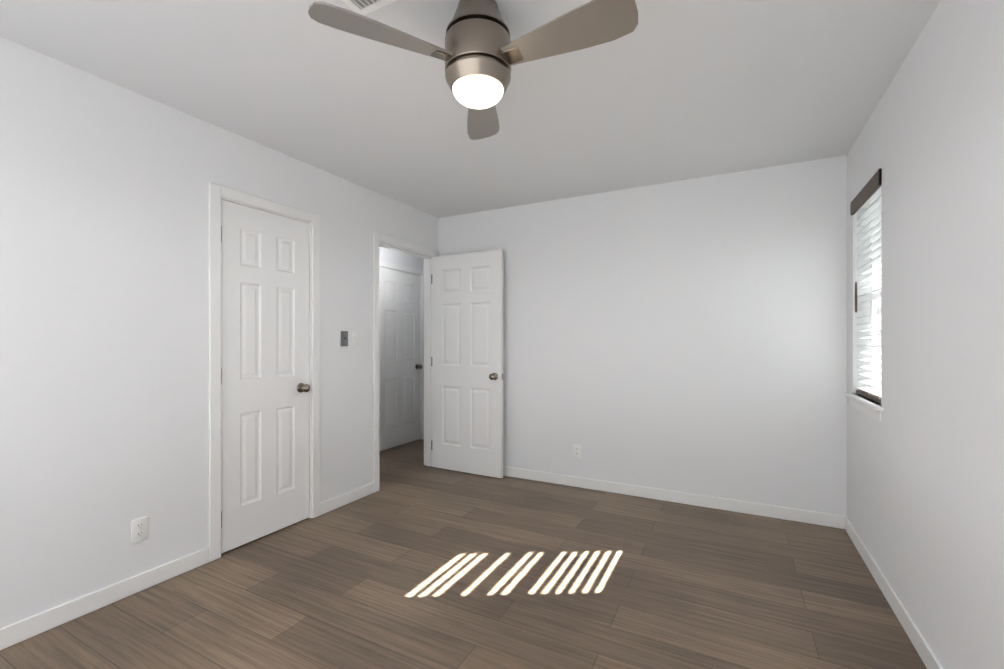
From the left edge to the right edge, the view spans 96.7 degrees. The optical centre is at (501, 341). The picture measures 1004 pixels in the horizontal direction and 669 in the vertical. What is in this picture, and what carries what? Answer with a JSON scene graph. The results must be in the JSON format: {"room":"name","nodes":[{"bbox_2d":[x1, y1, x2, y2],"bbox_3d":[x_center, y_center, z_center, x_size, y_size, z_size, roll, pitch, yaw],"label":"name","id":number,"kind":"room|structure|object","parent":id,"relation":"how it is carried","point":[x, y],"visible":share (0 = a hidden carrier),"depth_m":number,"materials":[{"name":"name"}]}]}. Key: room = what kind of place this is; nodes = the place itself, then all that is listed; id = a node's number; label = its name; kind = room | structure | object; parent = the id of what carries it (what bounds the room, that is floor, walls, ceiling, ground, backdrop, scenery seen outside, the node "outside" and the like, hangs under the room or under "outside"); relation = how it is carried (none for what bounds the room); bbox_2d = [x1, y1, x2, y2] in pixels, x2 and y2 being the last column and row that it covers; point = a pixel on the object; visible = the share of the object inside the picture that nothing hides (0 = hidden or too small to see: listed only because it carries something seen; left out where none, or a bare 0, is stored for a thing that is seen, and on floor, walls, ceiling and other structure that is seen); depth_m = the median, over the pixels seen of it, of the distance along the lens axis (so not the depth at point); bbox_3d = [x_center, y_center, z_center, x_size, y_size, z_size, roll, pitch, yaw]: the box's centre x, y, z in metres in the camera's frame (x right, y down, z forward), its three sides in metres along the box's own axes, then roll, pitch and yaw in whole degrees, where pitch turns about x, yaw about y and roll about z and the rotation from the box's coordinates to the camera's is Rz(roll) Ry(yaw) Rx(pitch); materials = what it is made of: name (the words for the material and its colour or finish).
{"room":"empty bedroom","nodes":[
{"label":"empty bedroom","id":0,"kind":"room"},
{"bbox_2d":[0,37,437,627],"bbox_3d":[-1.330,0.006,3.238,0.140,2.452,6.360,0,0,27],"label":"wall","id":1,"kind":"structure","parent":0,"point":[104,313],"depth_m":2.13,"materials":[{"name":"white paint"}]},
{"bbox_2d":[0,547,209,649],"bbox_3d":[-2.137,1.191,1.521,0.015,0.085,2.186,0,0,27],"label":"baseboard","id":2,"kind":"structure","parent":1,"relation":"attached to","point":[28,627],"depth_m":2.05,"materials":[{"name":"white paint"}]},
{"bbox_2d":[131,516,147,543],"bbox_3d":[-1.787,0.933,2.202,0.008,0.114,0.070,0,0,27],"label":"electrical outlet","id":3,"kind":"object","parent":1,"relation":"attached to","point":[139,530],"visible":1,"depth_m":2.20,"materials":[{"name":"white plastic"}]},
{"bbox_2d":[209,183,319,561],"bbox_3d":[-1.520,0.173,2.851,0.148,2.118,0.746,0,0,27],"label":"door frame","id":4,"kind":"structure","parent":1,"relation":"attached to","point":[217,193],"depth_m":2.54,"materials":[{"name":"white paint"}]},
{"bbox_2d":[221,199,309,553],"bbox_3d":[-1.494,0.203,2.832,0.175,2.038,0.617,0,0,27],"label":"closet door","id":5,"kind":"structure","parent":1,"relation":"in","point":[265,387],"depth_m":2.79,"materials":[{"name":"white paint"}]},
{"bbox_2d":[341,331,347,345],"bbox_3d":[-1.181,-0.018,3.355,0.016,0.114,0.070,0,0,27],"label":"switch plate","id":6,"kind":"object","parent":1,"relation":"attached to","point":[344,338],"depth_m":3.36,"materials":[{"name":"grey plastic"}]},
{"bbox_2d":[320,482,373,514],"bbox_3d":[-1.167,1.189,3.389,0.012,0.085,0.533,0,0,27],"label":"baseboard","id":7,"kind":"structure","parent":1,"relation":"attached to","point":[326,506],"depth_m":3.36,"materials":[{"name":"white paint"}]},
{"bbox_2d":[351,331,357,345],"bbox_3d":[-1.133,-0.019,3.448,0.016,0.114,0.070,0,0,27],"label":"switch plate","id":8,"kind":"object","parent":1,"relation":"attached to","point":[354,334],"depth_m":3.44,"materials":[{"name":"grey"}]},
{"bbox_2d":[373,232,438,492],"bbox_3d":[-0.894,0.172,4.056,0.148,2.118,0.903,0,0,27],"label":"door frame","id":9,"kind":"structure","parent":1,"relation":"attached to","point":[398,245],"depth_m":4.06,"materials":[{"name":"white paint"}]},
{"bbox_2d":[432,249,502,477],"bbox_3d":[-0.336,0.202,4.166,0.775,2.038,0.175,0,0,28],"label":"entry door","id":10,"kind":"structure","parent":9,"relation":"attached to","point":[467,362],"depth_m":4.13,"materials":[{"name":"white paint"}]},
{"bbox_2d":[379,247,423,269],"bbox_3d":[-1.398,0.004,4.970,0.140,2.452,3.150,0,0,27],"label":"wall","id":11,"kind":"structure","parent":0,"point":[397,257],"depth_m":5.21,"materials":[{"name":"white paint"}]},
{"bbox_2d":[379,267,421,451],"bbox_3d":[-1.211,0.200,5.238,0.175,2.038,0.774,0,0,27],"label":"hall door","id":12,"kind":"structure","parent":11,"relation":"in","point":[400,366],"depth_m":5.21,"materials":[{"name":"white paint"}]},
{"bbox_2d":[379,260,423,438],"bbox_3d":[-1.238,0.170,5.257,0.148,2.118,0.903,0,0,27],"label":"door frame","id":13,"kind":"structure","parent":11,"relation":"attached to","point":[396,267],"depth_m":5.57,"materials":[{"name":"white paint"}]},
{"bbox_2d":[0,439,926,668],"bbox_3d":[-0.306,1.282,2.707,4.670,0.100,6.360,0,0,27],"label":"floor","id":14,"kind":"structure","parent":0,"point":[414,562],"depth_m":2.16,"materials":[{"name":"brown wood"}]},
{"bbox_2d":[0,0,940,217],"bbox_3d":[-0.306,-1.270,2.703,4.670,0.100,6.360,0,0,27],"label":"ceiling","id":15,"kind":"structure","parent":0,"point":[666,91],"depth_m":2.13,"materials":[{"name":"white paint"}]},
{"bbox_2d":[342,0,396,15],"bbox_3d":[-0.521,-1.213,1.456,0.210,0.011,0.370,0,0,27],"label":"ceiling vent","id":16,"kind":"object","parent":15,"relation":"in","point":[363,7],"visible":0.95,"depth_m":1.61,"materials":[{"name":"white plastic"}]},
{"bbox_2d":[308,0,637,139],"bbox_3d":[0.016,-1.043,1.593,0.922,0.350,1.027,0,0,27],"label":"ceiling fan","id":17,"kind":"object","parent":15,"relation":"hanging from","point":[480,54],"visible":1,"depth_m":1.52,"materials":[{"name":"silver metal"}]},
{"bbox_2d":[438,155,846,515],"bbox_3d":[0.860,0.005,3.722,3.540,2.452,0.120,0,0,27],"label":"wall","id":18,"kind":"structure","parent":0,"point":[688,336],"depth_m":3.38,"materials":[{"name":"white paint"}]},
{"bbox_2d":[573,444,580,458],"bbox_3d":[0.632,0.931,3.769,0.070,0.114,0.008,0,0,27],"label":"electrical outlet","id":19,"kind":"object","parent":18,"relation":"attached to","point":[576,451],"visible":1,"depth_m":3.77,"materials":[{"name":"white plastic"}]},
{"bbox_2d":[503,466,839,527],"bbox_3d":[0.800,1.189,3.680,3.208,0.085,0.012,0,0,27],"label":"baseboard","id":20,"kind":"structure","parent":18,"relation":"attached to","point":[798,515],"depth_m":3.37,"materials":[{"name":"white paint"}]},
{"bbox_2d":[847,0,1003,668],"bbox_3d":[1.307,0.009,0.919,0.160,2.452,4.680,0,0,27],"label":"wall","id":21,"kind":"structure","parent":0,"point":[925,486],"depth_m":1.60,"materials":[{"name":"white paint"}]},
{"bbox_2d":[846,393,882,421],"bbox_3d":[2.070,0.365,2.498,0.115,0.075,0.675,0,0,27],"label":"window sill","id":22,"kind":"structure","parent":21,"relation":"attached to","point":[868,407],"depth_m":2.43,"materials":[{"name":"white paint"}]},
{"bbox_2d":[850,168,881,403],"bbox_3d":[2.071,-0.271,2.497,0.082,1.190,0.617,0,0,27],"label":"window blinds","id":23,"kind":"object","parent":21,"relation":"attached to","point":[868,194],"visible":0.73,"depth_m":2.54,"materials":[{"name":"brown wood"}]},
{"bbox_2d":[870,195,880,390],"bbox_3d":[2.147,-0.267,2.457,0.060,1.190,0.605,0,0,27],"label":"window","id":24,"kind":"structure","parent":21,"relation":"in","point":[874,310],"depth_m":2.70,"materials":[{"name":"white glass"}]},
{"bbox_2d":[840,515,943,668],"bbox_3d":[1.238,1.192,0.979,0.015,0.085,4.400,0,0,27],"label":"baseboard","id":25,"kind":"structure","parent":21,"relation":"attached to","point":[925,652],"depth_m":2.01,"materials":[{"name":"white paint"}]}
]}

